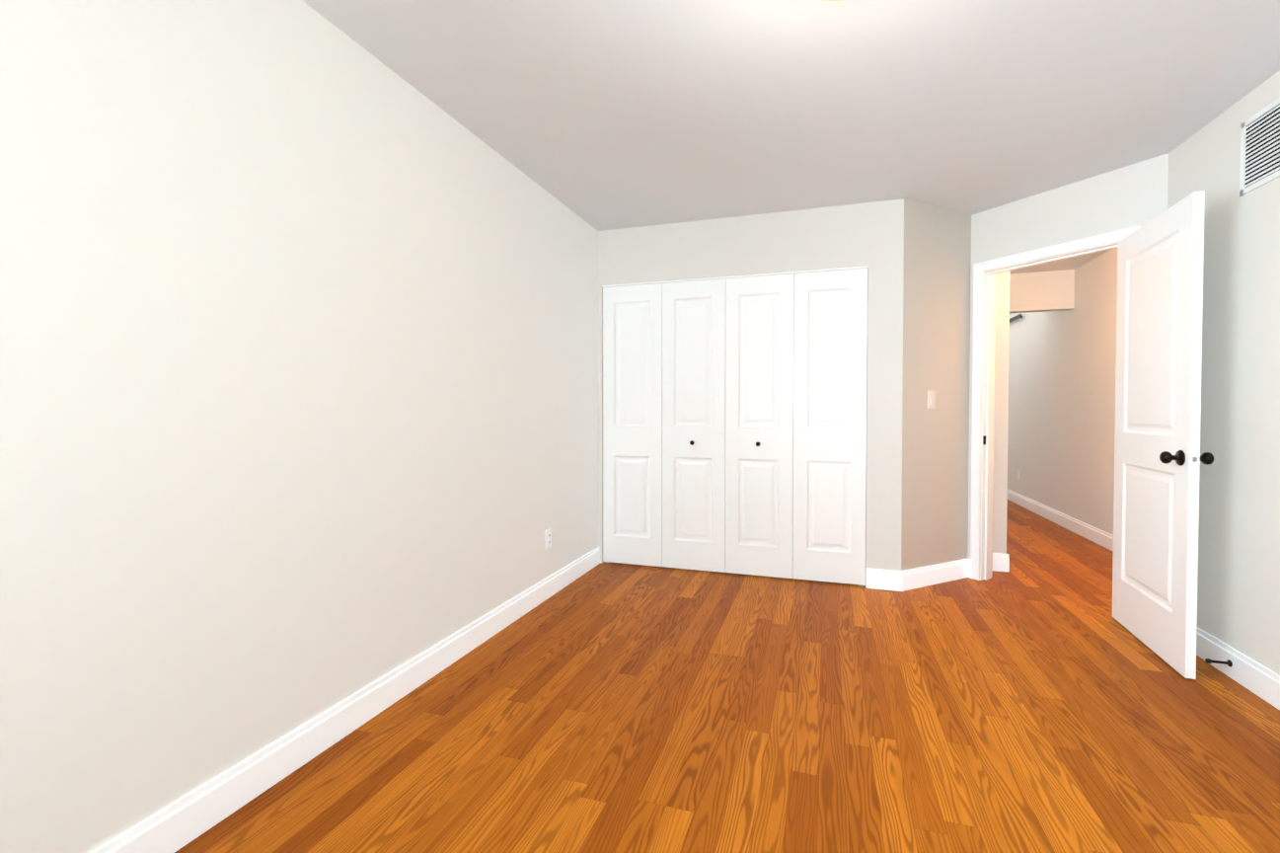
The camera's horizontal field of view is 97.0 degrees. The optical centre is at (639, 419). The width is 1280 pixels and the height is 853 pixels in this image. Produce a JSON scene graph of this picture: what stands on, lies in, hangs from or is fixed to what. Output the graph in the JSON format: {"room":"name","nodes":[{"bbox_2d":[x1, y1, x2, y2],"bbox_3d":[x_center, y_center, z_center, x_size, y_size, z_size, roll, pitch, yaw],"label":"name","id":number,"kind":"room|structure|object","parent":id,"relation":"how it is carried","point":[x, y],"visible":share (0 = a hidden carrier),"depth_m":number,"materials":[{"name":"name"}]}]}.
{"room":"empty bedroom","nodes":[
{"label":"empty bedroom","id":0,"kind":"room"},
{"bbox_2d":[0,0,598,852],"bbox_3d":[-0.913,-0.130,2.507,0.115,2.440,5.333,0,1,18],"label":"wall","id":1,"kind":"structure","parent":0,"point":[298,361],"depth_m":1.62,"materials":[{"name":"white paint"}]},
{"bbox_2d":[545,527,551,549],"bbox_3d":[-0.551,0.718,3.429,0.008,0.114,0.070,0,1,18],"label":"outlet","id":2,"kind":"object","parent":1,"relation":"attached to","point":[548,538],"visible":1,"depth_m":3.42,"materials":[{"name":"white plastic"}]},
{"bbox_2d":[174,499,1279,852],"bbox_3d":[1.870,1.098,4.730,4.400,0.100,11.600,0,1,18],"label":"floor","id":3,"kind":"structure","parent":0,"point":[1037,697],"depth_m":1.98,"materials":[{"name":"brown wood"}]},
{"bbox_2d":[598,198,903,570],"bbox_3d":[0.627,-0.157,3.920,2.159,2.440,0.115,0,1,18],"label":"wall","id":4,"kind":"structure","parent":0,"point":[870,235],"depth_m":3.64,"materials":[{"name":"white paint"}]},
{"bbox_2d":[602,283,662,566],"bbox_3d":[-0.053,0.044,4.119,0.449,2.030,0.035,0,1,18],"label":"closet door","id":5,"kind":"structure","parent":4,"relation":"in","point":[633,424],"depth_m":4.10,"materials":[{"name":"white paint"}]},
{"bbox_2d":[662,278,725,572],"bbox_3d":[0.370,0.041,3.962,0.449,2.018,0.068,0,1,18],"label":"closet door","id":6,"kind":"structure","parent":4,"relation":"in","point":[693,424],"depth_m":3.96,"materials":[{"name":"white paint"}]},
{"bbox_2d":[602,265,868,287],"bbox_3d":[0.591,-0.975,3.891,1.810,0.013,0.054,0,1,18],"label":"trim","id":7,"kind":"structure","parent":4,"relation":"attached to","point":[757,274],"depth_m":3.83,"materials":[{"name":"white paint"}]},
{"bbox_2d":[725,273,794,578],"bbox_3d":[0.800,0.044,3.821,0.449,2.018,0.068,0,1,18],"label":"closet door","id":8,"kind":"structure","parent":4,"relation":"in","point":[759,399],"depth_m":3.82,"materials":[{"name":"white paint"}]},
{"bbox_2d":[792,268,867,586],"bbox_3d":[1.234,0.052,3.695,0.449,2.030,0.035,0,1,18],"label":"closet door","id":9,"kind":"structure","parent":4,"relation":"in","point":[830,338],"depth_m":3.68,"materials":[{"name":"white paint"}]},
{"bbox_2d":[302,0,1279,273],"bbox_3d":[1.870,-1.442,4.682,4.400,0.100,11.600,0,1,18],"label":"ceiling","id":10,"kind":"structure","parent":0,"point":[603,114],"depth_m":2.31,"materials":[{"name":"white paint"}]},
{"bbox_2d":[792,271,1009,553],"bbox_3d":[1.205,-0.167,4.469,2.915,2.440,0.135,0,1,18],"label":"wall","id":11,"kind":"structure","parent":0,"point":[1001,413],"depth_m":3.97,"materials":[{"name":"white paint"}]},
{"bbox_2d":[901,198,971,570],"bbox_3d":[1.954,-0.154,3.755,0.629,2.440,0.629,0,1,18],"label":"wall","id":12,"kind":"structure","parent":0,"point":[937,359],"depth_m":3.67,"materials":[{"name":"white paint"}]},
{"bbox_2d":[927,390,935,408],"bbox_3d":[1.878,-0.132,3.646,0.070,0.114,0.010,-1,1,-27],"label":"light switch","id":13,"kind":"object","parent":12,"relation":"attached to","point":[931,399],"visible":1,"depth_m":3.64,"materials":[{"name":"white plastic"}]},
{"bbox_2d":[1007,248,1117,534],"bbox_3d":[4.355,-0.197,6.029,0.115,2.440,7.105,0,1,18],"label":"wall","id":14,"kind":"structure","parent":0,"point":[1062,367],"depth_m":5.36,"materials":[{"name":"white paint"}]},
{"bbox_2d":[1009,313,1022,322],"bbox_3d":[4.815,-1.242,7.666,0.044,0.043,2.200,0,1,18],"label":"barn door rail","id":15,"kind":"object","parent":14,"relation":"attached to","point":[1016,317],"visible":0.33,"depth_m":6.78,"materials":[{"name":"black metal"}]},
{"bbox_2d":[1009,269,1074,312],"bbox_3d":[3.607,-1.227,5.505,0.990,0.360,0.120,0,1,18],"label":"header","id":16,"kind":"object","parent":14,"relation":"attached to","point":[1044,291],"visible":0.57,"depth_m":5.38,"materials":[{"name":"white paint"}]},
{"bbox_2d":[967,152,1168,558],"bbox_3d":[2.485,-0.148,3.437,0.115,2.440,1.332,-1,1,-27],"label":"wall","id":17,"kind":"structure","parent":0,"point":[1129,196],"depth_m":3.29,"materials":[{"name":"white paint"}]},
{"bbox_2d":[970,225,1140,580],"bbox_3d":[2.491,0.043,3.429,0.115,2.059,0.805,-1,1,-27],"label":"door jamb","id":18,"kind":"structure","parent":17,"relation":"in","point":[987,423],"depth_m":3.76,"materials":[{"name":"white paint"}]},
{"bbox_2d":[1112,190,1214,678],"bbox_3d":[2.450,0.063,2.713,0.173,2.030,0.781,0,1,22],"label":"bedroom door","id":19,"kind":"structure","parent":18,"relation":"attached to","point":[1158,458],"depth_m":2.60,"materials":[{"name":"white paint"}]},
{"bbox_2d":[1167,70,1279,675],"bbox_3d":[2.100,-0.101,0.931,0.115,2.440,4.220,0,1,18],"label":"wall","id":20,"kind":"structure","parent":0,"point":[1239,572],"depth_m":2.39,"materials":[{"name":"white paint"}]},
{"bbox_2d":[89,489,1279,852],"bbox_3d":[1.859,0.985,4.710,3.790,0.126,10.980,0,1,18],"label":"baseboard","id":21,"kind":"structure","parent":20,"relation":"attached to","point":[188,817],"depth_m":2.17,"materials":[{"name":"white paint"}]},
{"bbox_2d":[1204,658,1232,667],"bbox_3d":[2.462,1.030,2.413,0.082,0.028,0.028,0,1,18],"label":"door stop","id":22,"kind":"object","parent":21,"relation":"attached to","point":[1229,662],"visible":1,"depth_m":2.41,"materials":[{"name":"black metal"}]},
{"bbox_2d":[1239,97,1279,196],"bbox_3d":[2.443,-1.084,2.153,0.008,0.300,0.460,0,1,18],"label":"air vent","id":23,"kind":"object","parent":20,"relation":"in","point":[1259,148],"visible":1,"depth_m":2.27,"materials":[{"name":"white plastic"}]}
]}

